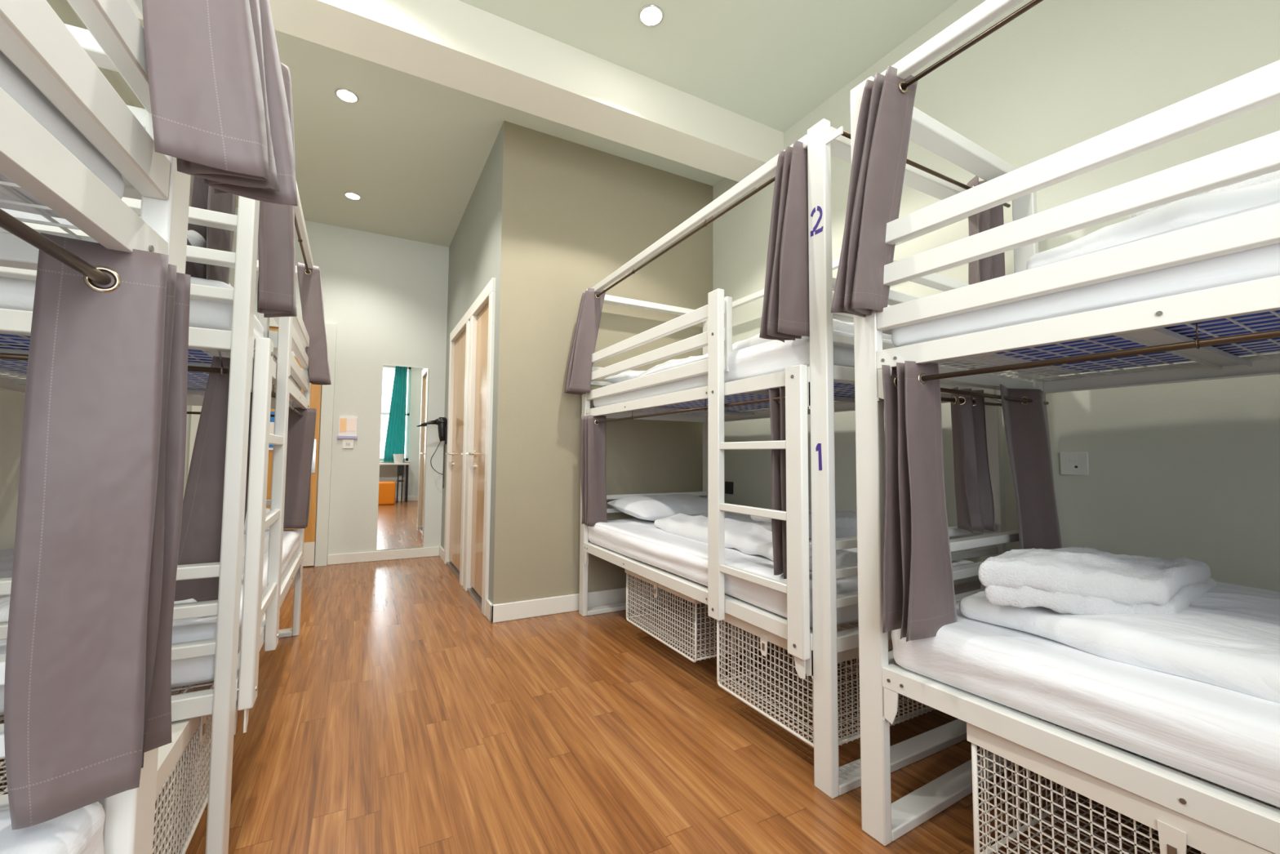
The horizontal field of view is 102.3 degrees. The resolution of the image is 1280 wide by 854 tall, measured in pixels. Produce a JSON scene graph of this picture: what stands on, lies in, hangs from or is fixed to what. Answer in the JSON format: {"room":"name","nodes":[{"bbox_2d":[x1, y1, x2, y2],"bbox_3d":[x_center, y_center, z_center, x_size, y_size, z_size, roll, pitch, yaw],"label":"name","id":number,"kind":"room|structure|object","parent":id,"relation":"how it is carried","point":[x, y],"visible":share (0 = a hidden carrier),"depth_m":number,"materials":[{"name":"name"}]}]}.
{"room":"dormitory","nodes":[
{"label":"dormitory","id":0,"kind":"room"},
{"bbox_2d":[0,0,191,550],"bbox_3d":[-2.245,-0.491,1.300,0.200,3.090,6.880,2,-4,-28],"label":"wall","id":1,"kind":"structure","parent":0,"point":[11,403],"depth_m":2.14,"materials":[{"name":"paint"}]},
{"bbox_2d":[182,207,448,566],"bbox_3d":[-2.872,-0.308,4.755,1.997,3.090,0.200,2,-4,-28],"label":"wall","id":2,"kind":"structure","parent":0,"point":[386,296],"depth_m":4.84,"materials":[{"name":"paint"}]},
{"bbox_2d":[187,315,337,566],"bbox_3d":[-3.208,0.131,4.408,0.985,2.170,0.050,2,-4,-28],"label":"door frame","id":3,"kind":"structure","parent":2,"relation":"attached to","point":[327,390],"depth_m":4.58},
{"bbox_2d":[266,327,321,566],"bbox_3d":[-3.219,0.171,4.405,0.805,2.070,0.038,2,-4,-28],"label":"door","id":4,"kind":"structure","parent":2,"relation":"in","point":[315,389],"depth_m":4.54,"materials":[{"name":"brown wood"}]},
{"bbox_2d":[268,411,275,449],"bbox_3d":[-3.183,0.031,4.407,0.200,0.330,0.004,2,-4,-28],"label":"poster","id":5,"kind":"object","parent":4,"relation":"attached to","point":[272,419],"visible":0.02,"depth_m":4.42,"materials":[{"name":"white paper"}]},
{"bbox_2d":[337,416,357,439],"bbox_3d":[-2.678,0.004,4.719,0.162,0.205,0.019,2,-4,-28],"label":"holder","id":6,"kind":"object","parent":2,"relation":"attached to","point":[347,424],"visible":1,"depth_m":4.72,"materials":[{"name":"white plastic"}]},
{"bbox_2d":[337,435,357,439],"bbox_3d":[-2.679,0.095,4.714,0.162,0.024,0.019,2,-4,-28],"label":"tray","id":7,"kind":"object","parent":6,"relation":"on","point":[338,437],"depth_m":4.71,"materials":[{"name":"white"}]},
{"bbox_2d":[342,439,353,448],"bbox_3d":[-2.673,0.154,4.717,0.090,0.085,0.013,2,-4,-28],"label":"light switch","id":8,"kind":"object","parent":2,"relation":"attached to","point":[346,443],"visible":1,"depth_m":4.71,"materials":[{"name":"white plastic"}]},
{"bbox_2d":[327,546,439,564],"bbox_3d":[-2.379,1.202,4.823,0.936,0.090,0.016,2,-4,-28],"label":"baseboard","id":9,"kind":"structure","parent":2,"relation":"attached to","point":[351,557],"depth_m":4.80,"materials":[{"name":"white paint"}]},
{"bbox_2d":[376,364,428,550],"bbox_3d":[-2.267,0.284,4.935,0.400,1.735,0.007,2,-4,-28],"label":"wall mirror","id":10,"kind":"object","parent":2,"relation":"attached to","point":[402,455],"visible":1,"depth_m":4.93,"materials":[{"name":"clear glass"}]},
{"bbox_2d":[440,122,503,604],"bbox_3d":[-1.401,-0.324,4.262,0.121,3.090,2.469,2,-4,-28],"label":"wall","id":11,"kind":"structure","parent":0,"point":[475,246],"depth_m":3.72,"materials":[{"name":"grey paint"}]},
{"bbox_2d":[420,417,447,488],"bbox_3d":[-1.955,0.243,4.872,0.235,0.681,0.086,2,-4,-28],"label":"hair dryer","id":12,"kind":"object","parent":11,"relation":"attached to","point":[441,422],"visible":1,"depth_m":4.89,"materials":[{"name":"black plastic"}]},
{"bbox_2d":[445,329,466,581],"bbox_3d":[-1.553,0.210,4.375,0.107,2.033,0.772,2,-4,-28],"label":"door","id":13,"kind":"structure","parent":11,"relation":"in","point":[456,463],"depth_m":4.45,"materials":[{"name":"brown wood"}]},
{"bbox_2d":[439,545,493,622],"bbox_3d":[-1.419,1.159,4.053,0.016,0.105,2.288,2,-4,-28],"label":"baseboard","id":14,"kind":"structure","parent":11,"relation":"attached to","point":[488,609],"depth_m":3.14,"materials":[{"name":"white paint"}]},
{"bbox_2d":[444,277,495,616],"bbox_3d":[-1.317,0.147,4.033,0.122,2.125,1.760,2,-4,-28],"label":"door frame","id":15,"kind":"structure","parent":11,"relation":"attached to","point":[468,322],"depth_m":3.82,"materials":[{"name":"white paint"}]},
{"bbox_2d":[466,302,488,609],"bbox_3d":[-1.112,0.169,3.562,0.107,2.033,0.562,2,-4,-28],"label":"door","id":16,"kind":"structure","parent":11,"relation":"in","point":[479,447],"depth_m":3.62,"materials":[{"name":"brown wood"}]},
{"bbox_2d":[66,0,958,247],"bbox_3d":[-0.557,-2.047,2.295,4.012,0.150,6.880,2,-4,-28],"label":"ceiling","id":17,"kind":"structure","parent":0,"point":[415,150],"depth_m":2.93,"materials":[{"name":"paint"}]},
{"bbox_2d":[334,88,358,102],"bbox_3d":[-1.715,-1.940,3.016,0.121,0.012,0.121,2,-4,-28],"label":"recessed light","id":18,"kind":"object","parent":17,"relation":"in","point":[348,95],"visible":1,"depth_m":3.01,"materials":[{"name":"silver metal"}]},
{"bbox_2d":[344,191,360,199],"bbox_3d":[-2.336,-1.880,4.191,0.121,0.012,0.121,2,-4,-28],"label":"recessed light","id":19,"kind":"object","parent":17,"relation":"in","point":[351,195],"visible":1,"depth_m":4.18,"materials":[{"name":"silver metal"}]},
{"bbox_2d":[269,0,783,187],"bbox_3d":[-0.722,-1.836,2.585,3.612,0.243,0.265,2,-4,-28],"label":"beam","id":20,"kind":"structure","parent":17,"relation":"attached to","point":[455,44],"depth_m":2.59,"materials":[{"name":"beige paint"}]},
{"bbox_2d":[638,4,663,26],"bbox_3d":[0.053,-1.957,2.451,0.121,0.012,0.121,2,-4,-28],"label":"recessed light","id":21,"kind":"object","parent":17,"relation":"in","point":[650,15],"visible":1,"depth_m":2.44,"materials":[{"name":"silver metal"}]},
{"bbox_2d":[0,555,1200,853],"bbox_3d":[-0.581,1.163,2.120,4.012,0.100,6.880,2,-4,-28],"label":"floor","id":22,"kind":"structure","parent":0,"point":[398,717],"depth_m":1.76,"materials":[{"name":"brown wood"}]},
{"bbox_2d":[0,0,191,853],"bbox_3d":[-0.691,-0.054,-0.351,0.983,2.060,1.985,2,-3,-25],"label":"bunk bed","id":23,"kind":"object","parent":22,"relation":"on","point":[62,60],"visible":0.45,"depth_m":0.56,"materials":[{"name":"white metal"}]},
{"bbox_2d":[0,801,105,853],"bbox_3d":[-0.682,0.450,-0.381,0.941,0.152,1.865,2,-3,-26],"label":"mattress","id":24,"kind":"object","parent":23,"relation":"on","point":[78,831],"visible":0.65,"depth_m":0.57,"materials":[{"name":"white fabric"}]},
{"bbox_2d":[0,50,124,218],"bbox_3d":[-0.686,-0.382,-0.339,0.918,0.153,1.866,2,-3,-25],"label":"mattress","id":25,"kind":"object","parent":23,"relation":"on","point":[13,81],"visible":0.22,"depth_m":0.54,"materials":[{"name":"white fabric"}]},
{"bbox_2d":[4,232,191,830],"bbox_3d":[-0.643,0.106,0.626,0.135,0.634,0.109,3,-4,-42],"label":"curtain","id":26,"kind":"object","parent":23,"relation":"hanging from","point":[87,686],"visible":0.99,"depth_m":0.58,"materials":[{"name":"fabric"}]},
{"bbox_2d":[142,0,297,206],"bbox_3d":[-0.582,-0.659,0.689,0.204,0.672,0.132,1,-3,-17],"label":"curtain","id":27,"kind":"object","parent":23,"relation":"hanging from","point":[219,102],"visible":1,"depth_m":0.66,"materials":[{"name":"fabric"}]},
{"bbox_2d":[0,0,313,853],"bbox_3d":[-1.823,0.057,1.841,1.015,2.060,1.985,2,-4,-29],"label":"bunk bed","id":28,"kind":"object","parent":22,"relation":"on","point":[252,365],"visible":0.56,"depth_m":1.22,"materials":[{"name":"white metal"}]},
{"bbox_2d":[0,680,213,853],"bbox_3d":[-1.319,0.809,1.100,0.601,0.317,0.680,2,-4,-28],"label":"wire basket","id":29,"kind":"object","parent":28,"relation":"hanging from","point":[183,731],"visible":0.3,"depth_m":1.15,"materials":[{"name":"beige metal"}]},
{"bbox_2d":[0,528,300,715],"bbox_3d":[-1.829,0.559,1.804,0.957,0.152,1.874,2,-4,-28],"label":"mattress","id":30,"kind":"object","parent":28,"relation":"on","point":[196,670],"visible":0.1,"depth_m":1.20,"materials":[{"name":"white fabric"}]},
{"bbox_2d":[0,530,269,643],"bbox_3d":[-1.723,0.456,1.607,0.868,0.108,1.294,2,-4,-28],"label":"duvet","id":31,"kind":"object","parent":30,"relation":"on","point":[6,556],"visible":0.08,"depth_m":1.46,"materials":[{"name":"white fabric"}]},
{"bbox_2d":[243,507,270,534],"bbox_3d":[-2.107,0.462,2.472,0.624,0.135,0.397,2,-4,-28],"label":"pillow","id":32,"kind":"object","parent":30,"relation":"on","point":[268,510],"visible":0.02,"depth_m":2.44,"materials":[{"name":"white fabric"}]},
{"bbox_2d":[0,276,301,399],"bbox_3d":[-1.832,-0.272,1.844,0.940,0.152,1.874,2,-4,-28],"label":"mattress","id":33,"kind":"object","parent":28,"relation":"on","point":[18,294],"visible":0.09,"depth_m":1.23,"materials":[{"name":"white fabric"}]},
{"bbox_2d":[0,208,231,285],"bbox_3d":[-1.360,-0.440,1.283,0.512,0.145,0.351,2,-4,-28],"label":"pillow","id":34,"kind":"object","parent":33,"relation":"on","point":[196,239],"visible":0.06,"depth_m":1.14,"materials":[{"name":"white fabric"}]},
{"bbox_2d":[185,175,235,284],"bbox_3d":[-1.079,-0.642,1.306,0.053,0.646,0.113,1,-3,-15],"label":"curtain","id":35,"kind":"object","parent":28,"relation":"hanging from","point":[202,196],"visible":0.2,"depth_m":1.28,"materials":[{"name":"fabric"}]},
{"bbox_2d":[173,355,253,601],"bbox_3d":[-1.108,0.148,1.343,0.183,0.646,0.157,2,-4,-28],"label":"curtain","id":36,"kind":"object","parent":28,"relation":"hanging from","point":[200,540],"visible":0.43,"depth_m":1.28,"materials":[{"name":"fabric"}]},
{"bbox_2d":[257,62,297,317],"bbox_3d":[-0.957,-0.628,1.369,0.096,0.666,0.106,2,-4,-28],"label":"curtain","id":37,"kind":"object","parent":28,"relation":"hanging from","point":[276,292],"visible":0.48,"depth_m":1.34,"materials":[{"name":"fabric"}]},
{"bbox_2d":[283,407,316,528],"bbox_3d":[-1.845,0.221,2.786,0.136,0.646,0.113,2,-4,-28],"label":"curtain","id":38,"kind":"object","parent":28,"relation":"hanging from","point":[301,430],"visible":0.91,"depth_m":2.75,"materials":[{"name":"fabric"}]},
{"bbox_2d":[296,262,331,384],"bbox_3d":[-1.806,-0.563,2.853,0.183,0.646,0.124,2,-4,-28],"label":"curtain","id":39,"kind":"object","parent":28,"relation":"hanging from","point":[309,283],"visible":0.94,"depth_m":2.82,"materials":[{"name":"fabric"}]},
{"bbox_2d":[578,118,1010,798],"bbox_3d":[0.526,0.117,2.626,1.014,2.060,2.050,2,-4,-28],"label":"bunk bed","id":40,"kind":"object","parent":22,"relation":"on","point":[809,390],"visible":0.73,"depth_m":1.80,"materials":[{"name":"white wood"}]},
{"bbox_2d":[564,288,605,394],"bbox_3d":[-0.343,-0.532,3.230,0.268,0.646,0.128,0,-3,5],"label":"curtain","id":41,"kind":"object","parent":40,"relation":"hanging from","point":[578,381],"visible":0.97,"depth_m":3.19,"materials":[{"name":"fabric"}]},
{"bbox_2d":[580,415,606,526],"bbox_3d":[-0.285,0.269,3.181,0.126,0.676,0.136,2,-4,-28],"label":"curtain","id":42,"kind":"object","parent":40,"relation":"hanging from","point":[593,462],"visible":0.98,"depth_m":3.14,"materials":[{"name":"fabric"}]},
{"bbox_2d":[624,561,779,662],"bbox_3d":[0.319,0.901,2.668,0.561,0.307,0.680,2,-4,-28],"label":"wire basket","id":43,"kind":"object","parent":40,"relation":"attached to","point":[628,572],"visible":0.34,"depth_m":2.52,"materials":[{"name":"beige metal"}]},
{"bbox_2d":[768,386,786,578],"bbox_3d":[0.500,0.183,1.777,0.103,0.646,0.107,2,-4,-28],"label":"curtain","id":44,"kind":"object","parent":40,"relation":"hanging from","point":[777,408],"visible":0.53,"depth_m":1.76,"materials":[{"name":"fabric"}]},
{"bbox_2d":[587,517,981,627],"bbox_3d":[0.516,0.622,2.624,0.943,0.153,1.866,2,-4,-28],"label":"mattress","id":45,"kind":"object","parent":40,"relation":"on","point":[637,539],"visible":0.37,"depth_m":2.19,"materials":[{"name":"white fabric"}]},
{"bbox_2d":[607,493,727,521],"bbox_3d":[0.209,0.511,3.278,0.737,0.148,0.420,2,-4,-31],"label":"pillow","id":46,"kind":"object","parent":45,"relation":"on","point":[654,507],"visible":0.74,"depth_m":3.15,"materials":[{"name":"white fabric"}]},
{"bbox_2d":[653,511,956,570],"bbox_3d":[0.632,0.507,2.481,0.719,0.120,1.399,2,-4,-28],"label":"duvet","id":47,"kind":"object","parent":45,"relation":"on","point":[742,533],"visible":0.4,"depth_m":2.31,"materials":[{"name":"white fabric"}]},
{"bbox_2d":[750,510,857,539],"bbox_3d":[0.762,0.428,2.275,0.466,0.146,0.365,1,-3,-18],"label":"folded towel","id":48,"kind":"object","parent":47,"relation":"on","point":[846,521],"visible":0.3,"depth_m":2.15,"materials":[{"name":"white fabric"}]},
{"bbox_2d":[759,139,809,342],"bbox_3d":[0.495,-0.609,1.702,0.201,0.646,0.120,2,-4,-28],"label":"curtain","id":49,"kind":"object","parent":40,"relation":"hanging from","point":[785,308],"visible":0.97,"depth_m":1.66,"materials":[{"name":"fabric"}]},
{"bbox_2d":[593,329,976,414],"bbox_3d":[0.531,-0.209,2.676,0.922,0.152,1.866,2,-4,-28],"label":"mattress","id":50,"kind":"object","parent":40,"relation":"on","point":[774,356],"visible":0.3,"depth_m":1.95,"materials":[{"name":"white fabric"}]},
{"bbox_2d":[604,370,645,383],"bbox_3d":[0.151,-0.294,3.309,0.702,0.119,0.385,2,-4,-28],"label":"pillow","id":51,"kind":"object","parent":50,"relation":"on","point":[627,375],"visible":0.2,"depth_m":3.14,"materials":[{"name":"white fabric"}]},
{"bbox_2d":[636,318,891,377],"bbox_3d":[0.607,-0.313,2.524,0.796,0.114,1.432,2,-4,-28],"label":"duvet","id":52,"kind":"object","parent":50,"relation":"on","point":[837,325],"visible":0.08,"depth_m":2.08,"materials":[{"name":"white fabric"}]},
{"bbox_2d":[716,601,935,747],"bbox_3d":[0.708,0.871,1.973,0.641,0.317,0.555,2,-4,-28],"label":"wire basket","id":53,"kind":"object","parent":40,"relation":"attached to","point":[764,635],"visible":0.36,"depth_m":1.85,"materials":[{"name":"beige metal"}]},
{"bbox_2d":[950,386,995,533],"bbox_3d":[1.165,0.116,1.818,0.214,0.497,0.079,2,-4,-28],"label":"curtain","id":54,"kind":"object","parent":40,"relation":"hanging from","point":[975,505],"visible":0.94,"depth_m":1.80,"materials":[{"name":"fabric"}]},
{"bbox_2d":[966,175,1005,284],"bbox_3d":[1.296,-0.591,1.925,0.222,0.646,0.080,2,-4,-28],"label":"curtain","id":55,"kind":"object","parent":40,"relation":"hanging from","point":[991,267],"visible":0.23,"depth_m":1.91,"materials":[{"name":"fabric"}]},
{"bbox_2d":[850,0,1279,853],"bbox_3d":[1.527,0.026,0.834,0.982,2.060,1.985,2,-4,-31],"label":"bunk bed","id":56,"kind":"object","parent":22,"relation":"on","point":[1255,823],"visible":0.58,"depth_m":1.14,"materials":[{"name":"white metal"}]},
{"bbox_2d":[831,65,918,317],"bbox_3d":[0.634,-0.625,1.389,0.203,0.646,0.131,2,-4,-28],"label":"curtain","id":57,"kind":"object","parent":56,"relation":"hanging from","point":[882,133],"visible":1,"depth_m":1.37,"materials":[{"name":"fabric"}]},
{"bbox_2d":[881,360,957,641],"bbox_3d":[0.695,0.175,1.317,0.195,0.677,0.115,2,-4,-28],"label":"curtain","id":58,"kind":"object","parent":56,"relation":"hanging from","point":[919,594],"visible":1,"depth_m":1.29,"materials":[{"name":"fabric"}]},
{"bbox_2d":[1000,383,1062,549],"bbox_3d":[1.361,0.190,1.778,0.438,0.646,0.072,2,-4,-28],"label":"curtain","id":59,"kind":"object","parent":56,"relation":"hanging from","point":[1025,424],"visible":0.85,"depth_m":1.78,"materials":[{"name":"fabric"}]},
{"bbox_2d":[891,601,1279,807],"bbox_3d":[1.519,0.531,0.796,0.938,0.150,1.866,2,-4,-31],"label":"mattress","id":60,"kind":"object","parent":56,"relation":"on","point":[1229,739],"visible":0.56,"depth_m":0.97,"materials":[{"name":"white fabric"}]},
{"bbox_2d":[959,581,1279,703],"bbox_3d":[1.585,0.421,0.731,0.866,0.102,1.780,2,-4,-28],"label":"duvet","id":61,"kind":"object","parent":60,"relation":"on","point":[1228,637],"visible":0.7,"depth_m":1.03,"materials":[{"name":"white fabric"}]},
{"bbox_2d":[977,546,1217,614],"bbox_3d":[1.155,0.379,1.290,0.779,0.148,0.316,2,-4,-28],"label":"folded towel","id":62,"kind":"object","parent":61,"relation":"on","point":[1075,580],"visible":0.97,"depth_m":1.16,"materials":[{"name":"white fabric"}]},
{"bbox_2d":[891,200,1279,375],"bbox_3d":[1.534,-0.301,0.847,0.916,0.150,1.866,2,-4,-31],"label":"mattress","id":63,"kind":"object","parent":56,"relation":"on","point":[1262,262],"visible":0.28,"depth_m":1.06,"materials":[{"name":"white fabric"}]},
{"bbox_2d":[1026,178,1279,270],"bbox_3d":[1.644,-0.433,0.708,0.848,0.164,1.611,2,-4,-28],"label":"duvet","id":64,"kind":"object","parent":63,"relation":"on","point":[1188,211],"visible":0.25,"depth_m":0.99,"materials":[{"name":"white fabric"}]},
{"bbox_2d":[1131,169,1279,217],"bbox_3d":[1.412,-0.488,1.107,0.510,0.126,0.459,2,-4,-28],"label":"folded towel","id":65,"kind":"object","parent":64,"relation":"on","point":[1273,175],"visible":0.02,"depth_m":1.02,"materials":[{"name":"white fabric"}]},
{"bbox_2d":[966,704,1275,853],"bbox_3d":[1.152,0.822,1.017,0.574,0.317,0.660,2,-4,-28],"label":"wire basket","id":66,"kind":"object","parent":56,"relation":"hanging from","point":[1176,830],"visible":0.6,"depth_m":1.07,"materials":[{"name":"beige metal"}]},
{"bbox_2d":[493,120,712,604],"bbox_3d":[-0.090,-0.349,3.625,1.815,3.090,0.100,2,-4,-28],"label":"wall","id":67,"kind":"structure","parent":0,"point":[574,214],"depth_m":3.37,"materials":[{"name":"paint"}]},
{"bbox_2d":[490,582,698,622],"bbox_3d":[-0.168,1.135,3.441,1.631,0.105,0.018,2,-4,-28],"label":"baseboard","id":68,"kind":"structure","parent":67,"relation":"attached to","point":[518,610],"depth_m":3.24,"materials":[{"name":"white paint"}]},
{"bbox_2d":[712,0,1279,626],"bbox_3d":[1.695,-0.423,2.030,0.200,3.090,4.410,2,-4,-28],"label":"wall","id":69,"kind":"structure","parent":0,"point":[1190,469],"depth_m":1.87,"materials":[{"name":"paint"}]},
{"bbox_2d":[724,481,733,493],"bbox_3d":[0.639,0.436,3.697,0.011,0.086,0.086,2,-4,-28],"label":"wall socket","id":70,"kind":"object","parent":69,"relation":"attached to","point":[728,485],"visible":1,"depth_m":3.69,"materials":[{"name":"grey plastic"}]},
{"bbox_2d":[1059,452,1088,475],"bbox_3d":[1.614,0.136,1.916,0.014,0.086,0.086,2,-4,-28],"label":"wall socket","id":71,"kind":"object","parent":69,"relation":"attached to","point":[1071,463],"visible":1,"depth_m":1.91,"materials":[{"name":"white plastic"}]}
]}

